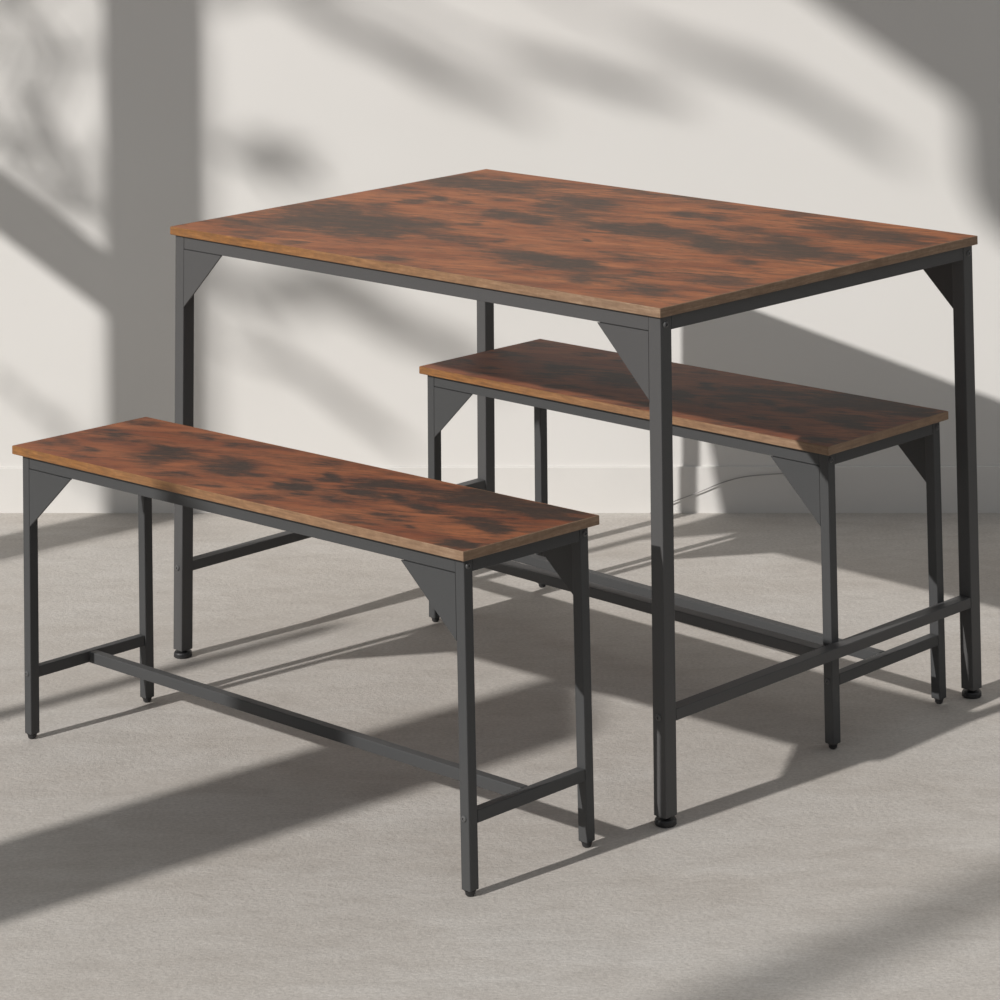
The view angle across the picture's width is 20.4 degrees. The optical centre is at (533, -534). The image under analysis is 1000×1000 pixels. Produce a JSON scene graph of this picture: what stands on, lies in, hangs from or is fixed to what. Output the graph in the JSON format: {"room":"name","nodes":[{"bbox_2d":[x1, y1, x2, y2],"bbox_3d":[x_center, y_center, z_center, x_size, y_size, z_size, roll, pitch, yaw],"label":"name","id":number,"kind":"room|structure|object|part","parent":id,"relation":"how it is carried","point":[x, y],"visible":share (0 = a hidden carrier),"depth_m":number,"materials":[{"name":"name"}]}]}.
{"room":"dining room","nodes":[
{"label":"dining room","id":0,"kind":"room"},
{"bbox_2d":[0,513,999,999],"bbox_3d":[-0.954,1.771,1.117,16.000,0.120,10.600,-1,-6,0],"label":"floor","id":1,"kind":"structure","parent":0,"point":[176,845],"depth_m":4.26,"materials":[{"name":"concrete"}]},
{"bbox_2d":[12,417,598,896],"bbox_3d":[-0.375,1.803,4.289,1.054,0.474,0.274,-7,-8,43],"label":"bench","id":2,"kind":"object","parent":1,"relation":"on","point":[442,532],"visible":1,"depth_m":4.18,"materials":[{"name":"brown wood"}]},
{"bbox_3d":[-0.824,1.849,4.555,0.030,0.446,0.028,-7,-8,43],"label":"leg","id":3,"kind":"part","parent":2,"relation":"part of","materials":[{"name":"black metal"}]},
{"bbox_3d":[-0.659,1.864,4.719,0.030,0.444,0.028,-7,-8,43],"label":"leg","id":4,"kind":"part","parent":2,"relation":"part of","materials":[{"name":"black metal"}]},
{"bbox_3d":[-0.463,1.588,4.230,0.987,0.026,0.016,-7,-8,43],"label":"apron rail","id":5,"kind":"part","parent":2,"relation":"part of","materials":[{"name":"black metal"}]},
{"bbox_3d":[-0.381,1.578,4.314,1.052,0.020,0.272,-7,-8,43],"label":"seat","id":6,"kind":"part","parent":2,"relation":"part of","materials":[{"name":"brown wood"}]},
{"bbox_3d":[-0.092,1.753,3.874,0.030,0.451,0.028,-7,-8,43],"label":"leg","id":7,"kind":"part","parent":2,"relation":"part of","materials":[{"name":"black metal"}]},
{"bbox_3d":[-0.014,1.548,3.972,0.216,0.024,0.016,5,-9,-45],"label":"apron rail","id":8,"kind":"part","parent":2,"relation":"part of","materials":[{"name":"black metal"}]},
{"bbox_3d":[0.073,1.769,4.038,0.030,0.446,0.028,-7,-8,43],"label":"leg","id":9,"kind":"part","parent":2,"relation":"part of","materials":[{"name":"black metal"}]},
{"bbox_2d":[170,169,981,827],"bbox_3d":[0.053,1.706,4.820,0.791,0.759,1.239,5,-9,-44],"label":"dining table","id":10,"kind":"object","parent":1,"relation":"on","point":[642,265],"visible":0.99,"depth_m":4.66,"materials":[{"name":"brown wood"}]},
{"bbox_3d":[-0.626,1.747,4.979,0.030,0.722,0.040,5,-9,-44],"label":"leg","id":11,"kind":"part","parent":10,"relation":"part of","materials":[{"name":"black metal"}]},
{"bbox_3d":[-0.221,1.343,4.590,0.020,0.024,1.155,5,-9,-44],"label":"apron rail","id":12,"kind":"part","parent":10,"relation":"part of","materials":[{"name":"black metal"}]},
{"bbox_3d":[-0.094,1.785,5.501,0.030,0.731,0.040,5,-9,-44],"label":"leg","id":13,"kind":"part","parent":10,"relation":"part of","materials":[{"name":"black metal"}]},
{"bbox_3d":[0.193,1.634,4.136,0.030,0.721,0.040,5,-9,-44],"label":"leg","id":14,"kind":"part","parent":10,"relation":"part of","materials":[{"name":"black metal"}]},
{"bbox_3d":[0.460,1.307,4.431,0.726,0.023,0.020,5,-9,-44],"label":"apron rail","id":15,"kind":"part","parent":10,"relation":"part of","materials":[{"name":"black metal"}]},
{"bbox_3d":[0.728,1.677,4.661,0.030,0.722,0.040,5,-9,-44],"label":"leg","id":16,"kind":"part","parent":10,"relation":"part of","materials":[{"name":"black metal"}]},
{"bbox_2d":[419,339,948,749],"bbox_3d":[0.247,1.853,4.874,0.320,0.470,1.026,4,-8,-42],"label":"bench","id":17,"kind":"object","parent":1,"relation":"on","point":[806,431],"visible":0.91,"depth_m":4.70,"materials":[{"name":"brown wood"}]},
{"bbox_3d":[-0.182,1.901,5.130,0.023,0.435,0.025,4,-8,-42],"label":"leg","id":18,"kind":"part","parent":17,"relation":"part of","materials":[{"name":"black metal"}]},
{"bbox_3d":[0.015,1.918,5.328,0.023,0.435,0.025,4,-8,-42],"label":"leg","id":19,"kind":"part","parent":17,"relation":"part of","materials":[{"name":"black metal"}]},
{"bbox_3d":[0.143,1.641,4.797,0.016,0.032,0.952,4,-8,-42],"label":"apron rail","id":20,"kind":"part","parent":17,"relation":"part of","materials":[{"name":"black metal"}]},
{"bbox_3d":[0.242,1.633,4.898,0.317,0.026,1.024,4,-8,-42],"label":"seat","id":21,"kind":"part","parent":17,"relation":"part of","materials":[{"name":"brown wood"}]},
{"bbox_3d":[0.473,1.800,4.420,0.023,0.447,0.025,4,-8,-42],"label":"leg","id":22,"kind":"part","parent":17,"relation":"part of","materials":[{"name":"black metal"}]},
{"bbox_3d":[0.570,1.597,4.541,0.016,0.021,0.261,-8,-9,44],"label":"apron rail","id":23,"kind":"part","parent":17,"relation":"part of","materials":[{"name":"black metal"}]},
{"bbox_3d":[0.669,1.817,4.618,0.023,0.446,0.025,4,-8,-42],"label":"leg","id":24,"kind":"part","parent":17,"relation":"part of","materials":[{"name":"black metal"}]},
{"bbox_2d":[650,473,782,513],"bbox_3d":[0.412,2.142,5.792,0.341,0.084,0.003,-2,-6,5],"label":"cord","id":25,"kind":"object","parent":1,"relation":"on","point":[773,473],"visible":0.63,"depth_m":5.79,"materials":[{"name":"plastic"}]},
{"bbox_2d":[0,0,999,466],"bbox_3d":[1.444,-0.169,6.045,8.700,4.720,0.195,-2,-6,6],"label":"wall","id":26,"kind":"structure","parent":0,"point":[123,123],"depth_m":5.93,"materials":[{"name":"paint"}]},
{"bbox_2d":[0,466,999,512],"bbox_3d":[1.766,2.089,5.670,8.150,0.094,0.006,-2,-6,6],"label":"baseboard","id":27,"kind":"structure","parent":26,"relation":"attached to","point":[588,489],"depth_m":5.81,"materials":[{"name":"paint"}]}
]}

